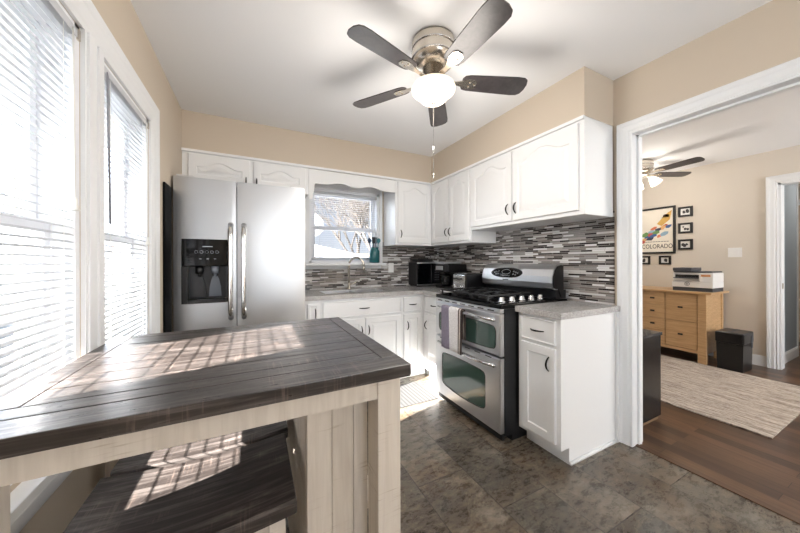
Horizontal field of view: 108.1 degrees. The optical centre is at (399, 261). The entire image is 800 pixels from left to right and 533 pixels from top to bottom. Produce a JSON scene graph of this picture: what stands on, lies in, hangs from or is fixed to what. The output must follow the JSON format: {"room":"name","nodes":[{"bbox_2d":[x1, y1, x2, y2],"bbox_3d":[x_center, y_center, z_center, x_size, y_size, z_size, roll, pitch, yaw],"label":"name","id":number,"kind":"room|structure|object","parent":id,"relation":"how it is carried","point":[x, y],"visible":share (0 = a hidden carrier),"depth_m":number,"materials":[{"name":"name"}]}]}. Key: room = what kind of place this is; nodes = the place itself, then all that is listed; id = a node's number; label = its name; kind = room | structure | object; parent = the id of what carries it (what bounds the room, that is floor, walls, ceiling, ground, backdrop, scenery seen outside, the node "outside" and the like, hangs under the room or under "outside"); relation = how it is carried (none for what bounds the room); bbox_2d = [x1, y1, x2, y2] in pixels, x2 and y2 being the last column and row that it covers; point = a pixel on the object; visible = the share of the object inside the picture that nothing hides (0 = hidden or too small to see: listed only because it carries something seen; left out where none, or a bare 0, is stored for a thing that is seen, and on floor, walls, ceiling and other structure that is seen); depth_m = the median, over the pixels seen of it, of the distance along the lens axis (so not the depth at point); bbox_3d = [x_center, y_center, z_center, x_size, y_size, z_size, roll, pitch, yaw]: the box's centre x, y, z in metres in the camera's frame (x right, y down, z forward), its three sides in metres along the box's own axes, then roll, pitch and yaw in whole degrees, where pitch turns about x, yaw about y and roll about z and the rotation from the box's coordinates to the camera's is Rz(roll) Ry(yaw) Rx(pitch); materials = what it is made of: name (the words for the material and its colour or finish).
{"room":"kitchen","nodes":[
{"label":"kitchen","id":0,"kind":"room"},
{"bbox_2d":[0,8,111,148],"bbox_3d":[-2.419,-1.370,0.684,2.340,0.060,5.800,0,0,-27],"label":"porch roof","id":1,"kind":"structure","parent":0,"point":[4,121],"depth_m":2.24,"materials":[{"name":"white"}]},
{"bbox_2d":[10,0,181,532],"bbox_3d":[-0.750,-0.011,0.170,0.150,2.455,5.780,0,0,-27],"label":"wall","id":2,"kind":"structure","parent":0,"point":[121,18],"depth_m":1.42,"materials":[{"name":"beige paint"}]},
{"bbox_2d":[0,0,79,485],"bbox_3d":[-1.006,-0.123,0.697,0.128,1.320,0.552,0,0,-27],"label":"window","id":3,"kind":"structure","parent":2,"relation":"in","point":[75,216],"depth_m":0.92,"materials":[{"name":"white plastic"}]},
{"bbox_2d":[10,0,159,532],"bbox_3d":[-1.088,-0.128,1.055,0.045,1.550,1.545,0,0,-27],"label":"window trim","id":4,"kind":"structure","parent":2,"relation":"in","point":[98,45],"depth_m":1.02,"materials":[{"name":"white wood"}]},
{"bbox_2d":[0,0,80,400],"bbox_3d":[-0.952,-0.121,0.724,0.053,1.296,0.540,0,0,-27],"label":"mini blind","id":5,"kind":"object","parent":4,"relation":"attached to","point":[12,383],"visible":0.82,"depth_m":0.80,"materials":[{"name":"grey plastic"}]},
{"bbox_2d":[104,65,149,342],"bbox_3d":[-1.268,-0.121,1.349,0.053,1.296,0.567,0,0,-27],"label":"mini blind","id":6,"kind":"object","parent":4,"relation":"attached to","point":[133,326],"visible":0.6,"depth_m":1.32,"materials":[{"name":"grey plastic"}]},
{"bbox_2d":[104,62,148,333],"bbox_3d":[-1.322,-0.122,1.321,0.128,1.320,0.579,0,0,-27],"label":"window","id":7,"kind":"structure","parent":2,"relation":"in","point":[145,160],"depth_m":1.55,"materials":[{"name":"white plastic"}]},
{"bbox_2d":[305,190,438,289],"bbox_3d":[-0.678,-0.012,3.354,2.850,2.455,0.158,0,0,-27],"label":"wall","id":8,"kind":"structure","parent":0,"point":[315,279],"depth_m":3.50,"materials":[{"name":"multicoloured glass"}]},
{"bbox_2d":[181,147,429,197],"bbox_3d":[-0.773,-0.786,3.014,2.374,0.275,0.378,0,0,-27],"label":"upper cabinet","id":9,"kind":"object","parent":8,"relation":"attached to","point":[196,163],"visible":0.82,"depth_m":2.56,"materials":[{"name":"white paint"}]},
{"bbox_2d":[309,169,394,198],"bbox_3d":[-0.472,-0.754,3.020,0.926,0.294,0.018,0,0,-27],"label":"window valance","id":10,"kind":"object","parent":9,"relation":"attached to","point":[322,177],"visible":1,"depth_m":2.98,"materials":[{"name":"white paint"}]},
{"bbox_2d":[305,184,385,268],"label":"sink window","id":11,"kind":"structure","parent":8,"relation":"in","point":[342,187],"depth_m":3.24,"materials":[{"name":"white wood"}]},
{"bbox_2d":[311,191,376,259],"bbox_3d":[-0.626,-0.400,3.325,0.764,0.751,0.053,0,0,-27],"label":"mini blind","id":12,"kind":"object","parent":11,"relation":"attached to","point":[314,192],"visible":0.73,"depth_m":3.32,"materials":[{"name":"white vinyl"}]},
{"bbox_2d":[369,247,379,262],"bbox_3d":[-0.299,-0.076,3.379,0.120,0.180,0.120,0,0,-27],"label":"utensil crock","id":13,"kind":"object","parent":11,"relation":"on","point":[374,253],"visible":0.98,"depth_m":3.33,"materials":[{"name":"teal ceramic"}]},
{"bbox_2d":[388,263,393,271],"bbox_3d":[-0.109,0.074,3.547,0.070,0.115,0.010,0,0,-27],"label":"power outlet","id":14,"kind":"object","parent":8,"relation":"attached to","point":[390,265],"visible":1,"depth_m":3.54,"materials":[{"name":"white plastic"}]},
{"bbox_2d":[384,180,430,246],"bbox_3d":[0.098,-0.556,3.449,0.473,0.740,0.370,0,0,-27],"label":"upper cabinet","id":15,"kind":"object","parent":8,"relation":"attached to","point":[407,211],"visible":0.99,"depth_m":3.31,"materials":[{"name":"white paint"}]},
{"bbox_2d":[182,66,612,182],"bbox_3d":[-0.226,-1.084,2.321,2.730,0.313,2.111,0,0,-27],"label":"soffit","id":16,"kind":"structure","parent":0,"point":[200,131],"depth_m":2.56,"materials":[{"name":"beige paint"}]},
{"bbox_2d":[130,0,799,178],"bbox_3d":[2.906,-1.299,2.019,8.350,0.100,5.780,0,0,-27],"label":"ceiling","id":17,"kind":"structure","parent":0,"point":[294,65],"depth_m":1.79,"materials":[{"name":"white paint"}]},
{"bbox_2d":[347,0,527,178],"bbox_3d":[0.200,-0.855,1.603,1.054,0.772,1.022,0,0,-27],"label":"ceiling fan","id":18,"kind":"object","parent":17,"relation":"hanging from","point":[434,50],"visible":1,"depth_m":1.54,"materials":[{"name":"silver metal"}]},
{"bbox_2d":[642,157,704,189],"bbox_3d":[3.011,-1.081,3.603,1.144,0.335,1.142,0,0,-27],"label":"ceiling fan","id":19,"kind":"object","parent":17,"relation":"hanging from","point":[647,164],"visible":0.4,"depth_m":3.52,"materials":[{"name":"silver metal"}]},
{"bbox_2d":[285,342,799,532],"bbox_3d":[2.913,1.236,2.019,8.350,0.060,5.780,0,0,-27],"label":"floor","id":20,"kind":"structure","parent":0,"point":[456,476],"depth_m":1.62,"materials":[{"name":"tile"}]},
{"bbox_2d":[163,182,171,332],"bbox_3d":[-1.544,0.353,1.928,0.012,1.730,0.165,0,0,-27],"label":"panel","id":21,"kind":"object","parent":20,"relation":"on","point":[167,211],"visible":0.56,"depth_m":1.90,"materials":[{"name":"black paint"}]},
{"bbox_2d":[63,433,296,532],"bbox_3d":[-0.549,0.909,0.775,0.480,0.612,0.330,0,0,-27],"label":"bench","id":22,"kind":"object","parent":20,"relation":"on","point":[250,488],"visible":1,"depth_m":0.76,"materials":[{"name":"black wood"}]},
{"bbox_2d":[110,420,287,476],"bbox_3d":[-0.694,0.910,1.090,0.480,0.612,0.330,0,0,-27],"label":"counter stool","id":23,"kind":"object","parent":20,"relation":"on","point":[195,450],"visible":0.19,"depth_m":0.95,"materials":[{"name":"black wood"}]},
{"bbox_2d":[0,317,410,532],"bbox_3d":[-0.554,0.758,1.011,0.907,0.914,0.814,0,0,-27],"label":"table","id":24,"kind":"object","parent":20,"relation":"on","point":[128,396],"visible":0.98,"depth_m":0.81,"materials":[{"name":"brown wood"}]},
{"bbox_2d":[367,475,367,508],"bbox_3d":[-0.292,0.965,1.159,0.217,0.380,0.573,0,0,-27],"label":"shelf","id":25,"kind":"object","parent":24,"relation":"attached to","point":[367,475],"depth_m":0.98,"materials":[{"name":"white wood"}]},
{"bbox_2d":[173,174,304,331],"bbox_3d":[-1.326,0.290,2.499,0.889,1.830,0.743,0,0,-27],"label":"refrigerator","id":26,"kind":"object","parent":20,"relation":"on","point":[239,247],"visible":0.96,"depth_m":2.20,"materials":[{"name":"grey metal"}]},
{"bbox_2d":[305,300,320,319],"bbox_3d":[-0.889,0.779,2.796,0.137,0.874,0.658,0,0,-27],"label":"base cabinet","id":27,"kind":"object","parent":20,"relation":"on","point":[312,308],"visible":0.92,"depth_m":2.53,"materials":[{"name":"white paint"}]},
{"bbox_2d":[321,295,401,357],"bbox_3d":[-0.467,0.778,3.009,0.804,0.874,0.658,0,0,-27],"label":"base cabinet","id":28,"kind":"object","parent":20,"relation":"on","point":[379,318],"visible":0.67,"depth_m":2.80,"materials":[{"name":"white paint"}]},
{"bbox_2d":[367,381,437,416],"bbox_3d":[-0.075,1.210,2.582,0.725,0.006,0.400,0,0,-27],"label":"floor mat","id":29,"kind":"object","parent":20,"relation":"on","point":[412,393],"visible":0.49,"depth_m":2.62,"materials":[{"name":"white fabric"}]},
{"bbox_2d":[400,294,424,378],"bbox_3d":[0.035,0.777,3.263,0.318,0.874,0.658,0,0,-27],"label":"base cabinet","id":30,"kind":"object","parent":20,"relation":"on","point":[412,305],"visible":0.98,"depth_m":2.99,"materials":[{"name":"white paint"}]},
{"bbox_2d":[424,294,438,378],"bbox_3d":[0.462,0.776,3.261,0.658,0.874,1.046,0,0,-27],"label":"base cabinet","id":31,"kind":"object","parent":20,"relation":"on","point":[430,333],"visible":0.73,"depth_m":2.93,"materials":[{"name":"white paint"}]},
{"bbox_2d":[305,284,470,300],"bbox_3d":[-0.058,0.319,2.994,1.808,0.038,1.038,0,0,-27],"label":"countertop","id":32,"kind":"structure","parent":31,"relation":"on","point":[310,295],"depth_m":2.90,"materials":[{"name":"grey stone"}]},
{"bbox_2d":[320,289,384,293],"bbox_3d":[-0.480,0.403,2.998,0.640,0.195,0.315,0,0,-27],"label":"sink","id":33,"kind":"object","parent":32,"relation":"in","point":[357,290],"visible":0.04,"depth_m":3.11,"materials":[{"name":"silver metal"}]},
{"bbox_2d":[347,256,364,288],"bbox_3d":[-0.483,0.122,3.184,0.212,0.358,0.060,0,0,6],"label":"kitchen faucet","id":34,"kind":"object","parent":32,"relation":"on","point":[356,257],"visible":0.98,"depth_m":3.17,"materials":[{"name":"silver metal"}]},
{"bbox_2d":[409,262,440,285],"bbox_3d":[0.309,0.153,3.623,0.335,0.290,0.239,0,0,-27],"label":"microwave oven","id":35,"kind":"object","parent":32,"relation":"on","point":[420,273],"visible":0.81,"depth_m":3.53,"materials":[{"name":"black plastic"}]},
{"bbox_2d":[410,253,433,261],"bbox_3d":[0.275,-0.051,3.596,0.261,0.110,0.201,0,0,-27],"label":"wire basket","id":36,"kind":"object","parent":35,"relation":"on","point":[416,259],"visible":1,"depth_m":3.54,"materials":[{"name":"black metal"}]},
{"bbox_2d":[412,259,432,261],"bbox_3d":[0.277,-0.017,3.597,0.205,0.030,0.150,0,0,-27],"label":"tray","id":37,"kind":"object","parent":36,"relation":"on","point":[414,260],"depth_m":3.53,"materials":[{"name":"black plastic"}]},
{"bbox_2d":[435,262,466,288],"bbox_3d":[0.578,0.149,3.306,0.272,0.297,0.240,0,0,-27],"label":"coffee maker","id":38,"kind":"object","parent":32,"relation":"on","point":[449,268],"visible":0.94,"depth_m":3.23,"materials":[{"name":"black plastic"}]},
{"bbox_2d":[452,273,484,290],"bbox_3d":[0.709,0.206,2.946,0.322,0.184,0.210,0,0,-27],"label":"toaster","id":39,"kind":"object","parent":32,"relation":"on","point":[460,280],"visible":0.71,"depth_m":2.85,"materials":[{"name":"black plastic"}]},
{"bbox_2d":[436,264,566,440],"bbox_3d":[0.780,0.616,2.396,0.774,1.192,0.773,0,0,-27],"label":"gas stove","id":40,"kind":"object","parent":20,"relation":"on","point":[482,382],"visible":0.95,"depth_m":2.14,"materials":[{"name":"silver metal"}]},
{"bbox_2d":[441,305,465,354],"bbox_3d":[0.415,0.526,2.285,0.047,0.343,0.262,0,0,-27],"label":"dish towel","id":41,"kind":"object","parent":40,"relation":"hanging from","point":[453,322],"visible":1,"depth_m":2.25,"materials":[{"name":"white fabric"}]},
{"bbox_2d":[436,287,566,308],"bbox_3d":[0.801,0.277,2.407,0.685,0.077,0.773,0,0,-27],"label":"cooktop","id":42,"kind":"object","parent":40,"relation":"in","point":[483,297],"depth_m":2.23,"materials":[{"name":"black metal"}]},
{"bbox_2d":[519,312,618,465],"bbox_3d":[1.121,0.776,1.946,0.648,0.878,0.316,0,0,-27],"label":"base cabinet","id":43,"kind":"object","parent":20,"relation":"on","point":[569,368],"visible":1,"depth_m":1.81,"materials":[{"name":"white paint"}]},
{"bbox_2d":[515,300,619,319],"bbox_3d":[1.130,0.316,1.952,0.628,0.038,0.330,0,0,-27],"label":"countertop","id":44,"kind":"structure","parent":43,"relation":"on","point":[561,310],"depth_m":1.85,"materials":[{"name":"grey stone"}]},
{"bbox_2d":[643,329,661,425],"bbox_3d":[1.694,0.875,2.362,0.474,0.668,0.530,0,0,-27],"label":"base cabinet","id":45,"kind":"object","parent":20,"relation":"on","point":[651,339],"visible":0.27,"depth_m":2.17,"materials":[{"name":"black paint"}]},
{"bbox_2d":[642,286,728,364],"bbox_3d":[3.449,0.782,4.120,0.545,0.845,1.535,0,0,-27],"label":"dresser","id":46,"kind":"object","parent":20,"relation":"on","point":[688,321],"visible":0.41,"depth_m":3.55,"materials":[{"name":"brown wood"}]},
{"bbox_2d":[672,267,723,291],"bbox_3d":[3.681,0.216,3.597,0.350,0.285,0.370,0,0,-27],"label":"printer","id":47,"kind":"object","parent":46,"relation":"on","point":[684,278],"visible":1,"depth_m":3.50,"materials":[{"name":"white plastic"}]},
{"bbox_2d":[635,444,799,524],"bbox_3d":[1.951,1.206,1.155,0.045,0.006,1.705,0,0,-27],"label":"trim","id":48,"kind":"structure","parent":20,"relation":"on","point":[795,519],"depth_m":1.55,"materials":[{"name":"brown wood"}]},
{"bbox_2d":[661,355,799,438],"bbox_3d":[2.798,1.201,3.132,1.530,0.010,1.830,0,0,-27],"label":"area rug","id":49,"kind":"object","parent":20,"relation":"on","point":[764,407],"visible":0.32,"depth_m":2.59,"materials":[{"name":"beige fabric"}]},
{"bbox_2d":[715,328,753,372],"bbox_3d":[3.768,0.990,3.268,0.315,0.428,0.224,0,0,-27],"label":"paper shredder","id":50,"kind":"object","parent":20,"relation":"on","point":[734,347],"visible":1,"depth_m":3.19,"materials":[{"name":"black plastic"}]},
{"bbox_2d":[439,0,799,304],"bbox_3d":[1.838,-0.018,1.393,0.128,2.455,5.628,0,0,-27],"label":"wall","id":51,"kind":"structure","parent":0,"point":[767,36],"depth_m":1.87,"materials":[{"name":"beige paint"}]},
{"bbox_2d":[424,168,495,247],"bbox_3d":[0.579,-0.557,3.324,0.370,0.740,1.026,0,0,-27],"label":"upper cabinet","id":52,"kind":"object","parent":51,"relation":"attached to","point":[451,196],"visible":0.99,"depth_m":3.03,"materials":[{"name":"white paint"}]},
{"bbox_2d":[431,115,612,231],"bbox_3d":[0.900,-0.616,2.688,0.370,0.624,1.763,0,0,-27],"label":"upper cabinet","id":53,"kind":"object","parent":51,"relation":"attached to","point":[563,173],"visible":1,"depth_m":2.07,"materials":[{"name":"white paint"}]},
{"bbox_2d":[616,57,799,446],"bbox_3d":[1.950,0.144,1.156,0.145,2.130,1.875,0,0,-27],"label":"doorway","id":54,"kind":"structure","parent":51,"relation":"in","point":[783,77],"depth_m":1.91,"materials":[{"name":"white wood"}]},
{"bbox_2d":[642,145,799,355],"bbox_3d":[4.430,-0.025,2.967,0.120,2.455,5.300,0,0,-27],"label":"wall","id":55,"kind":"structure","parent":0,"point":[727,198],"depth_m":3.56,"materials":[{"name":"beige paint"}]},
{"bbox_2d":[642,258,647,262],"bbox_3d":[3.663,-0.021,4.338,0.007,0.077,0.087,0,0,-27],"label":"photo","id":56,"kind":"object","parent":55,"relation":"attached to","point":[644,260],"depth_m":4.33,"materials":[{"name":"grey paper"}]},
{"bbox_2d":[642,256,650,263],"bbox_3d":[3.658,-0.021,4.336,0.022,0.125,0.135,0,0,-27],"label":"frame","id":57,"kind":"object","parent":55,"relation":"attached to","point":[645,259],"visible":0.6,"depth_m":4.32,"materials":[{"name":"black plastic"}]},
{"bbox_2d":[642,205,675,253],"bbox_3d":[3.701,-0.448,4.246,0.024,0.665,0.513,0,0,-27],"label":"framed poster","id":58,"kind":"object","parent":55,"relation":"attached to","point":[658,224],"visible":0.94,"depth_m":4.18,"materials":[{"name":"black paper"}]},
{"bbox_2d":[659,256,670,264],"bbox_3d":[3.766,-0.021,4.123,0.022,0.125,0.135,0,0,-27],"label":"frame","id":59,"kind":"object","parent":55,"relation":"attached to","point":[663,260],"visible":1,"depth_m":4.12,"materials":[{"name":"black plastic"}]},
{"bbox_2d":[661,257,668,262],"bbox_3d":[3.771,-0.021,4.125,0.007,0.077,0.087,0,0,-27],"label":"photo","id":60,"kind":"object","parent":55,"relation":"attached to","point":[663,259],"depth_m":4.12,"materials":[{"name":"grey paper"}]},
{"bbox_2d":[678,222,692,233],"bbox_3d":[3.863,-0.456,3.927,0.022,0.140,0.147,0,0,-27],"label":"frame","id":61,"kind":"object","parent":55,"relation":"attached to","point":[682,227],"visible":1,"depth_m":3.92,"materials":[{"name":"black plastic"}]},
{"bbox_2d":[678,239,692,249],"bbox_3d":[3.864,-0.233,3.927,0.022,0.138,0.147,0,0,-27],"label":"frame","id":62,"kind":"object","parent":55,"relation":"attached to","point":[683,244],"visible":1,"depth_m":3.93,"materials":[{"name":"black plastic"}]},
{"bbox_2d":[678,206,692,216],"bbox_3d":[3.863,-0.677,3.927,0.022,0.135,0.147,0,0,-27],"label":"frame","id":63,"kind":"object","parent":55,"relation":"attached to","point":[686,211],"visible":1,"depth_m":3.93,"materials":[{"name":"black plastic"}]},
{"bbox_2d":[681,208,689,214],"bbox_3d":[3.868,-0.677,3.930,0.007,0.087,0.099,0,0,-27],"label":"photo","id":64,"kind":"object","parent":55,"relation":"attached to","point":[684,211],"depth_m":3.93,"materials":[{"name":"grey paper"}]},
{"bbox_2d":[681,224,689,231],"bbox_3d":[3.868,-0.456,3.930,0.007,0.092,0.099,0,0,-27],"label":"photo","id":65,"kind":"object","parent":55,"relation":"attached to","point":[684,227],"depth_m":3.93,"materials":[{"name":"grey paper"}]},
{"bbox_2d":[681,241,689,247],"bbox_3d":[3.869,-0.233,3.930,0.007,0.090,0.099,0,0,-27],"label":"photo","id":66,"kind":"object","parent":55,"relation":"attached to","point":[684,244],"depth_m":3.93,"materials":[{"name":"grey paper"}]},
{"bbox_2d":[728,248,741,256],"bbox_3d":[4.073,-0.112,3.529,0.010,0.115,0.115,0,0,-27],"label":"light switch","id":67,"kind":"object","parent":55,"relation":"attached to","point":[732,252],"visible":1,"depth_m":3.53,"materials":[{"name":"white plastic"}]},
{"bbox_2d":[708,352,765,366],"bbox_3d":[3.748,1.144,4.174,0.014,0.120,1.928,0,0,-27],"label":"baseboard","id":68,"kind":"structure","parent":55,"relation":"attached to","point":[759,360],"depth_m":3.36,"materials":[{"name":"white wood"}]},
{"bbox_2d":[766,172,799,369],"bbox_3d":[4.458,0.120,2.889,0.145,2.165,1.005,0,0,-27],"label":"hall doorway","id":69,"kind":"structure","parent":55,"relation":"in","point":[775,266],"depth_m":3.25,"materials":[{"name":"white wood"}]},
{"bbox_2d":[784,184,796,351],"bbox_3d":[4.665,-0.026,3.557,0.830,2.455,0.100,0,0,-27],"label":"wall","id":70,"kind":"structure","parent":0,"point":[790,228],"depth_m":3.58,"materials":[{"name":"grey paint"}]},
{"bbox_2d":[785,347,798,362],"bbox_3d":[4.694,1.142,3.506,0.830,0.120,0.014,0,0,-27],"label":"baseboard","id":71,"kind":"structure","parent":70,"relation":"attached to","point":[792,353],"depth_m":3.54,"materials":[{"name":"white wood"}]},
{"bbox_2d":[796,184,798,347],"bbox_3d":[5.050,-0.027,3.748,0.030,2.455,0.115,0,0,-27],"label":"trim","id":72,"kind":"structure","parent":70,"relation":"attached to","point":[796,184],"depth_m":3.69,"materials":[{"name":"white wood"}]},
{"bbox_2d":[798,184,799,199],"bbox_3d":[6.228,-0.030,3.932,0.100,2.455,2.600,0,0,-27],"label":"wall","id":73,"kind":"structure","parent":0,"point":[798,184],"depth_m":4.34,"materials":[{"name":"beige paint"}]},
{"bbox_3d":[6.135,0.135,3.980,0.024,2.125,1.040,0,0,-27],"label":"hall door","id":74,"kind":"structure","parent":73,"relation":"in","visible":0},
{"bbox_2d":[798,205,799,341],"bbox_3d":[6.126,0.175,3.975,0.045,2.025,0.860,0,0,-27],"label":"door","id":75,"kind":"structure","parent":74,"relation":"attached to","point":[798,205],"depth_m":4.31,"materials":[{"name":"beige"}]},
{"label":"outside","id":76,"kind":"structure","parent":0,"visible":0},
{"bbox_2d":[0,305,13,378],"bbox_3d":[-3.154,1.597,2.885,26.000,0.050,24.000,0,0,-27],"label":"ground","id":77,"kind":"structure","parent":76,"point":[8,306],"depth_m":7.00,"materials":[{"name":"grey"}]},
{"bbox_2d":[105,245,365,329],"bbox_3d":[-4.726,0.377,8.871,6.400,2.400,4.300,0,0,-27],"label":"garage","id":78,"kind":"structure","parent":77,"relation":"on","point":[324,251],"depth_m":7.75,"materials":[{"name":"white"}]},
{"bbox_2d":[314,196,369,252],"bbox_3d":[-2.381,-1.912,13.332,5.932,6.985,4.856,0,0,-5],"label":"bare tree","id":79,"kind":"object","parent":77,"relation":"on","point":[338,237],"visible":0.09,"depth_m":13.14,"materials":[{"name":"grey plant"}]},
{"bbox_2d":[314,197,370,250],"bbox_3d":[-0.943,-0.829,9.364,2.842,4.802,4.876,0,0,-34],"label":"bare tree","id":80,"kind":"object","parent":77,"relation":"on","point":[363,210],"visible":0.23,"depth_m":9.47,"materials":[{"name":"grey plant"}]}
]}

